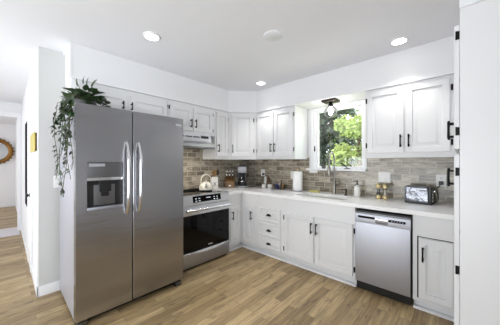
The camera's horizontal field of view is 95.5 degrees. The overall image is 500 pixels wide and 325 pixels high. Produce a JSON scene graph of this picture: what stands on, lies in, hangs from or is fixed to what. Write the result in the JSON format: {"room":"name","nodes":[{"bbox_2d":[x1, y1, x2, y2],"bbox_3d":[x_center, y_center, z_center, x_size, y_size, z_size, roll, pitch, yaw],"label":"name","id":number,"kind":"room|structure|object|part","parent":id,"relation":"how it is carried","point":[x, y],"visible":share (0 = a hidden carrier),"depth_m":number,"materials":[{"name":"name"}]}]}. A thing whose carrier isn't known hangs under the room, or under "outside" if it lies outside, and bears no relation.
{"room":"kitchen","nodes":[
{"label":"kitchen","id":0,"kind":"room"},
{"bbox_2d":[0,123,14,203],"bbox_3d":[-8.419,0.088,5.875,0.100,2.526,3.270,0,0,43],"label":"wall","id":1,"kind":"structure","parent":0,"point":[7,131],"depth_m":6.93,"materials":[{"name":"white paint"}]},
{"bbox_2d":[0,138,14,163],"bbox_3d":[-7.542,-0.339,6.705,0.110,0.820,0.830,0,0,43],"label":"round mirror","id":2,"kind":"object","parent":1,"relation":"attached to","point":[6,149],"visible":1,"depth_m":6.86,"materials":[{"name":"brown wood"}]},
{"bbox_3d":[-7.553,-0.339,6.715,0.006,0.600,0.600,0,0,43],"label":"glass","id":3,"kind":"part","parent":2,"relation":"part of","materials":[{"name":"mirror"}]},
{"bbox_2d":[0,203,14,207],"bbox_3d":[-8.377,1.296,5.836,0.015,0.110,3.270,0,0,43],"label":"baseboard","id":4,"kind":"structure","parent":1,"relation":"attached to","point":[5,204],"depth_m":6.91,"materials":[{"name":"paint"}]},
{"bbox_2d":[0,101,21,117],"bbox_3d":[-5.710,0.088,3.371,0.120,2.526,3.270,0,0,43],"label":"wall opening","id":5,"kind":"structure","parent":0,"point":[5,106],"depth_m":4.43,"materials":[{"name":"white paint"}]},
{"bbox_2d":[0,227,19,237],"bbox_3d":[-5.677,1.347,3.317,0.720,0.008,3.235,0,0,43],"label":"trim","id":6,"kind":"structure","parent":5,"relation":"attached to","point":[13,231],"depth_m":4.36,"materials":[{"name":"white wood"}]},
{"bbox_2d":[0,111,21,230],"bbox_3d":[-5.658,0.186,3.323,0.020,2.330,3.270,0,0,43],"label":"trim","id":7,"kind":"structure","parent":5,"relation":"attached to","point":[2,113],"depth_m":4.50,"materials":[{"name":"paint"}]},
{"bbox_2d":[15,53,36,278],"bbox_3d":[-4.706,0.088,4.751,6.880,2.526,0.120,0,0,43],"label":"wall","id":8,"kind":"structure","parent":0,"point":[31,89],"depth_m":2.79,"materials":[{"name":"white paint"}]},
{"bbox_2d":[25,122,26,205],"bbox_3d":[-3.327,0.021,3.385,0.580,1.240,0.014,0,0,43],"label":"chalkboard","id":9,"kind":"object","parent":8,"relation":"attached to","point":[26,122],"visible":0.52,"depth_m":3.34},
{"bbox_2d":[25,100,31,272],"bbox_3d":[-2.887,0.291,2.948,0.530,2.120,0.057,0,0,43],"label":"door","id":10,"kind":"structure","parent":8,"relation":"in","point":[28,195],"depth_m":2.90,"materials":[{"name":"paint"}]},
{"bbox_3d":[-2.897,-0.108,2.973,0.210,0.880,0.005,0,0,43],"label":"panel","id":11,"kind":"part","parent":10,"relation":"part of","materials":[{"name":"paint"}]},
{"bbox_3d":[-2.897,0.811,2.973,0.210,0.720,0.005,0,0,43],"label":"panel","id":12,"kind":"part","parent":10,"relation":"part of","materials":[{"name":"paint"}]},
{"bbox_2d":[21,225,37,296],"bbox_3d":[-3.344,1.302,3.401,3.314,0.100,0.014,0,0,43],"label":"baseboard","id":13,"kind":"structure","parent":8,"relation":"attached to","point":[35,283],"depth_m":2.63,"materials":[{"name":"paint"}]},
{"bbox_2d":[30,132,36,152],"bbox_3d":[-2.456,-0.221,2.574,0.560,0.205,0.022,0,0,43],"label":"door chime","id":14,"kind":"object","parent":8,"relation":"attached to","point":[33,137],"visible":1,"depth_m":2.43,"materials":[{"name":"yellow metal"}]},
{"bbox_2d":[37,46,64,286],"bbox_3d":[-1.162,0.088,3.429,0.120,2.526,2.990,0,0,43],"label":"wall","id":15,"kind":"structure","parent":0,"point":[50,63],"depth_m":2.35,"materials":[{"name":"grey paint"}]},
{"bbox_2d":[37,280,59,296],"bbox_3d":[-2.054,1.302,2.365,0.014,0.100,0.244,0,0,43],"label":"baseboard","id":16,"kind":"structure","parent":15,"relation":"attached to","point":[49,288],"depth_m":2.33,"materials":[{"name":"paint"}]},
{"bbox_2d":[54,176,59,187],"bbox_3d":[-2.024,0.202,2.402,0.008,0.125,0.080,0,0,43],"label":"wall outlet","id":17,"kind":"object","parent":15,"relation":"attached to","point":[56,180],"visible":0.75,"depth_m":2.39,"materials":[{"name":"white plastic"}]},
{"bbox_2d":[63,41,71,77],"bbox_3d":[-1.868,-1.000,2.322,0.345,0.349,0.015,0,0,43],"label":"trim","id":18,"kind":"structure","parent":15,"relation":"attached to","point":[69,46],"depth_m":2.21,"materials":[{"name":"paint"}]},
{"bbox_2d":[65,78,167,116],"bbox_3d":[-1.504,-0.666,2.677,0.388,0.315,1.000,0,0,43],"label":"upper cabinet","id":19,"kind":"object","parent":15,"relation":"attached to","point":[119,98],"visible":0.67,"depth_m":2.60,"materials":[{"name":"white wood"}]},
{"bbox_3d":[-1.561,-0.646,2.406,0.020,0.235,0.485,0,0,43],"label":"door","id":20,"kind":"part","parent":19,"relation":"part of","materials":[{"name":"white wood"}]},
{"bbox_3d":[-1.223,-0.646,2.772,0.020,0.235,0.450,0,0,43],"label":"door","id":21,"kind":"part","parent":19,"relation":"part of","materials":[{"name":"white wood"}]},
{"bbox_2d":[168,99,214,136],"bbox_3d":[-0.902,-0.614,3.329,0.388,0.420,0.765,0,0,43],"label":"upper cabinet","id":22,"kind":"object","parent":15,"relation":"attached to","point":[196,119],"visible":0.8,"depth_m":3.23,"materials":[{"name":"white wood"}]},
{"bbox_3d":[-0.928,-0.606,3.091,0.020,0.325,0.335,0,0,43],"label":"door","id":23,"kind":"part","parent":22,"relation":"part of","materials":[{"name":"white wood"}]},
{"bbox_3d":[-0.689,-0.606,3.350,0.020,0.325,0.345,0,0,43],"label":"door","id":24,"kind":"part","parent":22,"relation":"part of","materials":[{"name":"white wood"}]},
{"bbox_2d":[183,133,214,149],"bbox_3d":[-0.902,-0.297,3.239,0.496,0.207,0.625,0,0,43],"label":"range hood","id":25,"kind":"object","parent":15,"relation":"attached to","point":[190,141],"visible":0.57,"depth_m":3.15,"materials":[{"name":"silver metal"}]},
{"bbox_2d":[183,149,244,188],"bbox_3d":[-0.734,0.051,3.797,0.010,1.000,1.850,0,0,43],"label":"backsplash","id":26,"kind":"structure","parent":15,"relation":"attached to","point":[195,166],"depth_m":3.72,"materials":[{"name":"brick"}]},
{"bbox_2d":[203,110,227,159],"bbox_3d":[-0.548,-0.437,3.712,0.388,0.773,0.270,0,0,43],"label":"upper cabinet","id":27,"kind":"object","parent":15,"relation":"attached to","point":[220,140],"visible":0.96,"depth_m":3.60,"materials":[{"name":"white wood"}]},
{"bbox_3d":[-0.442,-0.444,3.617,0.020,0.683,0.230,0,0,43],"label":"door","id":28,"kind":"part","parent":27,"relation":"part of","materials":[{"name":"white wood"}]},
{"bbox_2d":[222,112,259,159],"bbox_3d":[-0.118,-0.437,3.992,0.640,0.773,0.717,0,0,43],"label":"upper cabinet","id":29,"kind":"object","parent":15,"relation":"attached to","point":[242,127],"visible":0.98,"depth_m":3.73,"materials":[{"name":"white wood"}]},
{"bbox_3d":[-0.127,-0.444,3.731,0.351,0.683,0.020,0,0,-4],"label":"door","id":30,"kind":"part","parent":29,"relation":"part of","materials":[{"name":"white wood"}]},
{"bbox_2d":[0,206,453,324],"bbox_3d":[-3.058,1.381,2.983,11.900,0.060,6.500,0,0,43],"label":"floor","id":31,"kind":"structure","parent":0,"point":[242,286],"depth_m":2.24,"materials":[{"name":"brown wood"}]},
{"bbox_2d":[60,102,182,324],"bbox_3d":[-1.334,0.434,2.411,0.890,1.835,0.960,0,0,43],"label":"refrigerator","id":32,"kind":"object","parent":31,"relation":"on","point":[121,206],"visible":0.99,"depth_m":2.06,"materials":[{"name":"silver metal"}]},
{"bbox_2d":[49,77,110,196],"bbox_3d":[-1.455,-0.283,2.001,0.706,1.110,0.474,0,0,43],"label":"trailing plant","id":33,"kind":"object","parent":32,"relation":"on","point":[79,95],"visible":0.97,"depth_m":1.90,"materials":[{"name":"green plant"}]},
{"bbox_3d":[-1.534,-0.521,2.113,0.176,0.115,0.176,0,0,43],"label":"pot","id":34,"kind":"part","parent":33,"relation":"part of","materials":[{"name":"white ceramic"}]},
{"bbox_3d":[-1.272,0.401,1.988,0.080,1.762,0.423,0,0,43],"label":"freezer door","id":35,"kind":"part","parent":32,"relation":"part of","materials":[{"name":"silver metal"}]},
{"bbox_3d":[-1.260,0.222,1.976,0.024,0.139,0.091,0,0,43],"label":"dispenser spout","id":36,"kind":"part","parent":32,"relation":"part of","materials":[{"name":"black plastic"}]},
{"bbox_3d":[-1.262,0.066,1.977,0.040,0.135,0.267,0,0,43],"label":"dispenser panel","id":37,"kind":"part","parent":32,"relation":"part of","materials":[{"name":"silver metal"}]},
{"bbox_3d":[-1.108,0.141,2.059,0.080,0.664,0.027,0,0,43],"label":"handle","id":38,"kind":"part","parent":32,"relation":"part of","materials":[{"name":"silver metal"}]},
{"bbox_3d":[-1.037,0.141,2.136,0.080,0.664,0.027,0,0,43],"label":"handle","id":39,"kind":"part","parent":32,"relation":"part of","materials":[{"name":"silver metal"}]},
{"bbox_3d":[-0.943,0.401,2.344,0.080,1.762,0.527,0,0,43],"label":"fridge door","id":40,"kind":"part","parent":32,"relation":"part of","materials":[{"name":"silver metal"}]},
{"bbox_2d":[183,188,230,270],"bbox_3d":[-0.769,0.879,3.212,0.711,0.945,0.756,0,0,43],"label":"range","id":41,"kind":"object","parent":31,"relation":"on","point":[205,213],"visible":0.68,"depth_m":2.99,"materials":[{"name":"silver metal"}]},
{"bbox_2d":[183,190,220,195],"bbox_3d":[-0.769,0.436,3.213,0.550,0.019,0.756,0,0,43],"label":"cooktop","id":42,"kind":"object","parent":41,"relation":"in","point":[185,192],"depth_m":3.14,"materials":[{"name":"black glass"}]},
{"bbox_3d":[-0.619,1.327,3.074,0.040,0.049,0.740,0,0,43],"label":"kick plate","id":43,"kind":"part","parent":41,"relation":"part of","materials":[{"name":"black plastic"}]},
{"bbox_2d":[199,174,212,190],"bbox_3d":[-0.656,0.297,3.439,0.240,0.258,0.210,0,0,43],"label":"kettle","id":44,"kind":"object","parent":41,"relation":"on","point":[205,186],"visible":0.99,"depth_m":3.38,"materials":[{"name":"white metal"}]},
{"bbox_3d":[-0.569,0.604,3.027,0.039,0.116,0.752,0,0,43],"label":"oven door","id":45,"kind":"part","parent":41,"relation":"part of","materials":[{"name":"silver metal"}]},
{"bbox_3d":[-0.572,0.889,3.030,0.031,0.454,0.752,0,0,43],"label":"oven glass","id":46,"kind":"part","parent":41,"relation":"part of","materials":[{"name":"black glass"}]},
{"bbox_3d":[-0.570,1.223,3.029,0.035,0.167,0.752,0,0,43],"label":"drawer","id":47,"kind":"part","parent":41,"relation":"part of","materials":[{"name":"silver metal"}]},
{"bbox_3d":[-0.550,1.139,3.010,0.028,0.044,0.752,0,0,43],"label":"handle","id":48,"kind":"part","parent":41,"relation":"part of","materials":[{"name":"silver metal"}]},
{"bbox_3d":[-0.566,0.475,3.025,0.048,0.129,0.756,0,0,43],"label":"control panel","id":49,"kind":"part","parent":41,"relation":"part of","materials":[{"name":"silver metal"}]},
{"bbox_3d":[-0.532,0.595,2.994,0.066,0.038,0.710,0,0,43],"label":"handle","id":50,"kind":"part","parent":41,"relation":"part of","materials":[{"name":"silver metal"}]},
{"bbox_2d":[229,193,241,251],"bbox_3d":[-0.428,0.915,3.654,0.632,0.872,0.345,0,0,43],"label":"base cabinet","id":51,"kind":"object","parent":31,"relation":"on","point":[235,209],"visible":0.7,"depth_m":3.50,"materials":[{"name":"paint"}]},
{"bbox_3d":[-0.272,1.341,3.510,0.047,0.022,0.345,0,0,43],"label":"shoe molding","id":52,"kind":"part","parent":51,"relation":"part of","materials":[{"name":"paint"}]},
{"bbox_3d":[-0.229,0.952,3.480,0.020,0.530,0.190,0,0,43],"label":"door","id":53,"kind":"part","parent":51,"relation":"part of","materials":[{"name":"white wood"}]},
{"bbox_2d":[239,193,258,251],"bbox_3d":[-0.026,0.915,3.913,0.868,0.872,0.702,0,0,43],"label":"base cabinet","id":54,"kind":"object","parent":31,"relation":"on","point":[249,201],"visible":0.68,"depth_m":3.49,"materials":[{"name":"paint"}]},
{"bbox_3d":[-0.194,1.341,3.731,0.868,0.022,0.047,0,0,43],"label":"shoe molding","id":55,"kind":"part","parent":54,"relation":"part of","materials":[{"name":"paint"}]},
{"bbox_3d":[-0.029,0.949,3.507,0.209,0.545,0.020,0,0,43],"label":"door","id":56,"kind":"part","parent":54,"relation":"part of","materials":[{"name":"white wood"}]},
{"bbox_2d":[213,185,453,219],"bbox_3d":[0.693,0.458,3.059,3.082,0.040,0.993,0,0,43],"label":"countertop","id":57,"kind":"structure","parent":54,"relation":"on","point":[437,210],"depth_m":2.55,"materials":[{"name":"white stone"}]},
{"bbox_2d":[211,177,218,188],"bbox_3d":[-0.576,0.338,3.750,0.104,0.200,0.111,0,0,0],"label":"utensil crock","id":58,"kind":"object","parent":57,"relation":"on","point":[214,180],"visible":0.91,"depth_m":3.70,"materials":[{"name":"white ceramic"}]},
{"bbox_2d":[225,177,234,187],"bbox_3d":[-0.354,0.345,4.030,0.170,0.185,0.152,0,0,0],"label":"knife block","id":59,"kind":"object","parent":57,"relation":"on","point":[229,183],"visible":1,"depth_m":3.96,"materials":[{"name":"orange wood"}]},
{"bbox_2d":[238,166,246,187],"bbox_3d":[-0.140,0.247,4.038,0.156,0.382,0.227,0,0,-2],"label":"coffee maker","id":60,"kind":"object","parent":57,"relation":"on","point":[242,170],"visible":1,"depth_m":3.96,"materials":[{"name":"silver metal"}]},
{"bbox_2d":[274,184,284,188],"bbox_3d":[0.488,0.403,3.756,0.216,0.066,0.127,0,0,43],"label":"wire basket","id":61,"kind":"object","parent":57,"relation":"on","point":[274,184],"visible":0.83,"depth_m":3.69,"materials":[{"name":"black metal"}]},
{"bbox_2d":[305,195,345,199],"bbox_3d":[0.965,0.590,2.990,0.712,0.224,0.422,0,0,43],"label":"sink","id":62,"kind":"object","parent":57,"relation":"in","point":[305,195],"visible":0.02,"depth_m":3.16,"materials":[{"name":"white ceramic"}]},
{"bbox_2d":[327,152,338,193],"bbox_3d":[1.135,0.147,3.059,0.126,0.581,0.227,0,0,43],"label":"faucet","id":63,"kind":"object","parent":57,"relation":"on","point":[329,173],"visible":1,"depth_m":3.12,"materials":[{"name":"silver metal"}]},
{"bbox_3d":[1.109,0.047,3.079,0.023,0.381,0.195,0,0,43],"label":"spout","id":64,"kind":"part","parent":63,"relation":"part of","materials":[{"name":"silver metal"}]},
{"bbox_2d":[353,180,359,196],"bbox_3d":[1.375,0.334,2.923,0.085,0.207,0.078,0,0,43],"label":"soap bottle","id":65,"kind":"object","parent":57,"relation":"on","point":[356,188],"visible":1,"depth_m":2.89,"materials":[{"name":"white ceramic"}]},
{"bbox_2d":[375,183,381,198],"bbox_3d":[1.558,0.344,2.755,0.067,0.188,0.067,0,0,43],"label":"grinder","id":66,"kind":"object","parent":57,"relation":"on","point":[378,185],"visible":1,"depth_m":2.74,"materials":[{"name":"gold metal"}]},
{"bbox_2d":[382,184,388,199],"bbox_3d":[1.606,0.344,2.696,0.067,0.188,0.067,0,0,43],"label":"grinder","id":67,"kind":"object","parent":57,"relation":"on","point":[384,186],"visible":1,"depth_m":2.68,"materials":[{"name":"gold metal"}]},
{"bbox_2d":[404,185,435,204],"bbox_3d":[1.829,0.344,2.441,0.147,0.187,0.263,0,0,-38],"label":"toaster","id":68,"kind":"object","parent":57,"relation":"on","point":[417,194],"visible":1,"depth_m":2.38,"materials":[{"name":"silver metal"}]},
{"bbox_2d":[257,195,285,260],"bbox_3d":[0.475,0.915,3.462,0.476,0.872,0.685,0,0,43],"label":"base cabinet","id":69,"kind":"object","parent":31,"relation":"on","point":[269,209],"visible":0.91,"depth_m":3.21,"materials":[{"name":"paint"}]},
{"bbox_3d":[0.271,1.154,3.230,0.400,0.149,0.020,0,0,43],"label":"drawer","id":70,"kind":"part","parent":69,"relation":"part of","materials":[{"name":"white wood"}]},
{"bbox_3d":[0.271,0.966,3.230,0.400,0.185,0.020,0,0,43],"label":"drawer","id":71,"kind":"part","parent":69,"relation":"part of","materials":[{"name":"white wood"}]},
{"bbox_3d":[0.271,0.748,3.230,0.400,0.192,0.020,0,0,43],"label":"drawer","id":72,"kind":"part","parent":69,"relation":"part of","materials":[{"name":"white wood"}]},
{"bbox_3d":[0.301,1.341,3.274,0.476,0.022,0.047,0,0,43],"label":"shoe molding","id":73,"kind":"part","parent":69,"relation":"part of","materials":[{"name":"paint"}]},
{"bbox_2d":[283,198,358,286],"bbox_3d":[0.988,0.915,2.976,0.933,0.872,0.702,0,0,43],"label":"base cabinet","id":74,"kind":"object","parent":31,"relation":"on","point":[319,238],"visible":0.88,"depth_m":2.71,"materials":[{"name":"paint"}]},
{"bbox_3d":[0.620,0.949,2.908,0.425,0.565,0.020,0,0,43],"label":"door","id":75,"kind":"part","parent":74,"relation":"part of","materials":[{"name":"white wood"}]},
{"bbox_3d":[0.820,1.341,2.794,0.933,0.022,0.047,0,0,43],"label":"shoe molding","id":76,"kind":"part","parent":74,"relation":"part of","materials":[{"name":"paint"}]},
{"bbox_3d":[0.949,0.949,2.604,0.444,0.565,0.020,0,0,43],"label":"door","id":77,"kind":"part","parent":74,"relation":"part of","materials":[{"name":"white wood"}]},
{"bbox_2d":[355,208,412,305],"bbox_3d":[1.508,0.929,2.482,0.490,0.845,0.637,0,0,43],"label":"dishwasher","id":78,"kind":"object","parent":31,"relation":"on","point":[383,239],"visible":1,"depth_m":2.24,"materials":[{"name":"silver metal"}]},
{"bbox_3d":[1.307,0.579,2.264,0.490,0.091,0.030,0,0,43],"label":"control panel","id":79,"kind":"part","parent":78,"relation":"part of","materials":[{"name":"silver metal"}]},
{"bbox_3d":[1.342,1.296,2.300,0.486,0.088,0.030,0,0,43],"label":"kick plate","id":80,"kind":"part","parent":78,"relation":"part of","materials":[{"name":"black plastic"}]},
{"bbox_2d":[413,215,453,321],"bbox_3d":[1.812,0.915,2.214,0.298,0.872,0.702,0,0,43],"label":"base cabinet","id":81,"kind":"object","parent":31,"relation":"on","point":[433,238],"visible":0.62,"depth_m":1.99,"materials":[{"name":"paint"}]},
{"bbox_3d":[1.644,1.341,2.032,0.298,0.022,0.047,0,0,43],"label":"shoe molding","id":82,"kind":"part","parent":81,"relation":"part of","materials":[{"name":"paint"}]},
{"bbox_3d":[1.612,0.573,2.001,0.287,0.167,0.005,0,0,43],"label":"false drawer","id":83,"kind":"part","parent":81,"relation":"part of","materials":[{"name":"white wood"}]},
{"bbox_3d":[1.619,0.953,1.984,0.237,0.547,0.020,0,0,43],"label":"door","id":84,"kind":"part","parent":81,"relation":"part of","materials":[{"name":"white wood"}]},
{"bbox_2d":[447,0,499,324],"bbox_3d":[1.851,0.264,1.595,0.685,2.175,1.556,0,0,43],"label":"pantry cabinet","id":85,"kind":"object","parent":31,"relation":"on","point":[476,123],"visible":1,"depth_m":1.17,"materials":[{"name":"white wood"}]},
{"bbox_3d":[1.379,0.102,1.558,0.044,0.127,0.020,0,0,43],"label":"handle","id":86,"kind":"part","parent":85,"relation":"part of","materials":[{"name":"black metal"}]},
{"bbox_3d":[1.379,-0.223,1.558,0.044,0.127,0.020,0,0,43],"label":"handle","id":87,"kind":"part","parent":85,"relation":"part of","materials":[{"name":"black metal"}]},
{"bbox_3d":[1.268,0.596,1.392,0.022,1.271,0.448,0,0,43],"label":"door","id":88,"kind":"part","parent":85,"relation":"part of","materials":[{"name":"white wood"}]},
{"bbox_3d":[1.268,-0.406,1.392,0.022,0.665,0.448,0,0,43],"label":"door","id":89,"kind":"part","parent":85,"relation":"part of","materials":[{"name":"white wood"}]},
{"bbox_3d":[1.578,-0.406,1.727,0.022,0.665,0.452,0,0,43],"label":"door","id":90,"kind":"part","parent":85,"relation":"part of","materials":[{"name":"white wood"}]},
{"bbox_3d":[1.578,0.596,1.727,0.022,1.271,0.452,0,0,43],"label":"door","id":91,"kind":"part","parent":85,"relation":"part of","materials":[{"name":"white wood"}]},
{"bbox_2d":[0,0,458,124],"bbox_3d":[-3.058,-1.234,2.983,11.900,0.120,6.500,0,0,43],"label":"ceiling","id":92,"kind":"structure","parent":0,"point":[222,44],"depth_m":2.07,"materials":[{"name":"paint"}]},
{"bbox_2d":[143,31,160,40],"bbox_3d":[-0.911,-1.168,2.109,0.156,0.012,0.156,0,0,43],"label":"recessed light","id":93,"kind":"object","parent":92,"relation":"in","point":[149,35],"visible":1,"depth_m":2.10,"materials":[{"name":"paint"}]},
{"bbox_2d":[256,81,265,84],"bbox_3d":[0.162,-1.168,3.344,0.156,0.012,0.156,0,0,43],"label":"recessed light","id":94,"kind":"object","parent":92,"relation":"in","point":[257,82],"visible":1,"depth_m":3.31,"materials":[{"name":"paint"}]},
{"bbox_2d":[263,30,281,40],"bbox_3d":[0.210,-1.168,2.100,0.176,0.012,0.176,0,0,43],"label":"ceiling disc","id":95,"kind":"object","parent":92,"relation":"attached to","point":[272,35],"visible":1,"depth_m":2.08,"materials":[{"name":"paint"}]},
{"bbox_2d":[390,36,408,44],"bbox_3d":[1.435,-1.168,2.187,0.156,0.012,0.156,0,0,43],"label":"recessed light","id":96,"kind":"object","parent":92,"relation":"in","point":[399,40],"visible":1,"depth_m":2.17,"materials":[{"name":"paint"}]},
{"bbox_2d":[308,109,459,195],"bbox_3d":[1.663,0.088,2.950,4.920,2.526,0.140,0,0,43],"label":"wall","id":97,"kind":"structure","parent":0,"point":[309,110],"depth_m":3.54,"materials":[{"name":"white paint"}]},
{"bbox_2d":[72,72,453,112],"bbox_3d":[0.118,-0.832,2.947,3.664,0.015,1.618,0,0,2],"label":"trim","id":98,"kind":"structure","parent":97,"relation":"attached to","point":[449,72],"depth_m":2.68,"materials":[{"name":"paint"}]},
{"bbox_2d":[65,0,483,112],"bbox_3d":[0.342,-1.000,2.183,3.780,0.349,2.780,0,0,43],"label":"soffit","id":99,"kind":"object","parent":97,"relation":"attached to","point":[436,57],"depth_m":2.68,"materials":[{"name":"white paint"}]},
{"bbox_2d":[321,98,339,117],"bbox_3d":[1.072,-0.706,3.017,0.184,0.237,0.170,0,0,43],"label":"flush light","id":100,"kind":"object","parent":99,"relation":"attached to","point":[329,102],"visible":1,"depth_m":3.00,"materials":[{"name":"brown metal"}]},
{"bbox_2d":[257,105,307,159],"bbox_3d":[0.482,-0.437,3.627,0.728,0.773,0.438,0,0,43],"label":"upper cabinet","id":101,"kind":"object","parent":97,"relation":"attached to","point":[282,133],"visible":1,"depth_m":3.45,"materials":[{"name":"white wood"}]},
{"bbox_3d":[0.239,-0.444,3.625,0.330,0.683,0.020,0,0,43],"label":"door","id":102,"kind":"part","parent":101,"relation":"part of","materials":[{"name":"white wood"}]},
{"bbox_3d":[0.492,-0.444,3.391,0.336,0.683,0.020,0,0,43],"label":"door","id":103,"kind":"part","parent":101,"relation":"part of","materials":[{"name":"white wood"}]},
{"bbox_2d":[306,100,367,170],"bbox_3d":[1.238,-0.354,3.257,0.838,0.938,0.225,0,0,43],"label":"window","id":104,"kind":"structure","parent":97,"relation":"in","point":[315,112],"depth_m":3.27,"materials":[{"name":"paint"}]},
{"bbox_3d":[1.197,0.102,3.213,0.838,0.025,0.105,0,0,43],"label":"sill","id":105,"kind":"part","parent":104,"relation":"part of","materials":[{"name":"paint"}]},
{"bbox_3d":[1.277,-0.347,3.269,0.670,0.863,0.035,0,0,43],"label":"sash","id":106,"kind":"part","parent":104,"relation":"part of","materials":[{"name":"paint"}]},
{"bbox_2d":[245,155,459,203],"bbox_3d":[1.039,0.179,3.425,3.118,0.516,0.010,0,0,43],"label":"backsplash","id":107,"kind":"structure","parent":97,"relation":"attached to","point":[404,171],"depth_m":2.95,"materials":[{"name":"tile"}]},
{"bbox_2d":[378,172,390,182],"bbox_3d":[1.672,0.183,2.826,0.135,0.130,0.010,0,0,43],"label":"light switch","id":108,"kind":"object","parent":97,"relation":"attached to","point":[385,177],"visible":1,"depth_m":2.82,"materials":[{"name":"white plastic"}]},
{"bbox_2d":[366,74,458,158],"bbox_3d":[1.734,-0.437,2.471,0.795,0.773,0.438,0,0,43],"label":"upper cabinet","id":109,"kind":"object","parent":97,"relation":"attached to","point":[407,120],"visible":0.98,"depth_m":2.31,"materials":[{"name":"white wood"}]},
{"bbox_3d":[1.474,-0.448,2.483,0.353,0.690,0.020,0,0,43],"label":"door","id":110,"kind":"part","parent":109,"relation":"part of","materials":[{"name":"white wood"}]},
{"bbox_3d":[1.741,-0.448,2.236,0.345,0.690,0.020,0,0,43],"label":"door","id":111,"kind":"part","parent":109,"relation":"part of","materials":[{"name":"white wood"}]},
{"bbox_2d":[436,174,445,186],"bbox_3d":[2.070,0.194,2.459,0.085,0.130,0.008,0,0,43],"label":"wall outlet","id":112,"kind":"object","parent":97,"relation":"attached to","point":[439,177],"visible":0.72,"depth_m":2.46,"materials":[{"name":"white plastic"}]},
{"label":"outside","id":113,"kind":"structure","parent":0,"visible":0},
{"bbox_3d":[13.516,2.002,19.222,50.000,0.100,39.750,0,0,43],"label":"ground","id":114,"kind":"structure","parent":113,"visible":0},
{"bbox_2d":[319,107,361,166],"bbox_3d":[4.074,-2.015,11.583,4.978,9.066,5.037,0,0,1],"label":"fir tree","id":115,"kind":"object","parent":114,"relation":"on","point":[327,134],"visible":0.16,"depth_m":11.24,"materials":[{"name":"green plant"}]},
{"bbox_2d":[330,110,361,166],"bbox_3d":[3.871,0.003,7.943,2.520,3.906,1.759,0,0,43],"label":"leafy tree","id":116,"kind":"object","parent":114,"relation":"on","point":[349,125],"visible":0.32,"depth_m":8.25,"materials":[{"name":"green plant"}]},
{"bbox_2d":[334,108,361,145],"bbox_3d":[6.006,-3.017,17.567,5.154,9.940,5.278,0,0,22],"label":"leafy tree","id":117,"kind":"object","parent":114,"relation":"on","point":[357,109],"visible":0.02,"depth_m":16.00,"materials":[{"name":"green plant"}]},
{"bbox_3d":[0.732,0.269,3.497,0.150,0.337,0.150,0,0,43],"label":"paper towel holder","id":118,"kind":"object","parent":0,"visible":0},
{"bbox_2d":[293,171,301,190],"bbox_3d":[0.732,0.283,3.497,0.146,0.288,0.146,0,0,43],"label":"paper towel roll","id":119,"kind":"object","parent":118,"relation":"on","point":[297,176],"visible":0.99,"depth_m":3.43,"materials":[{"name":"white paper"}]}
]}

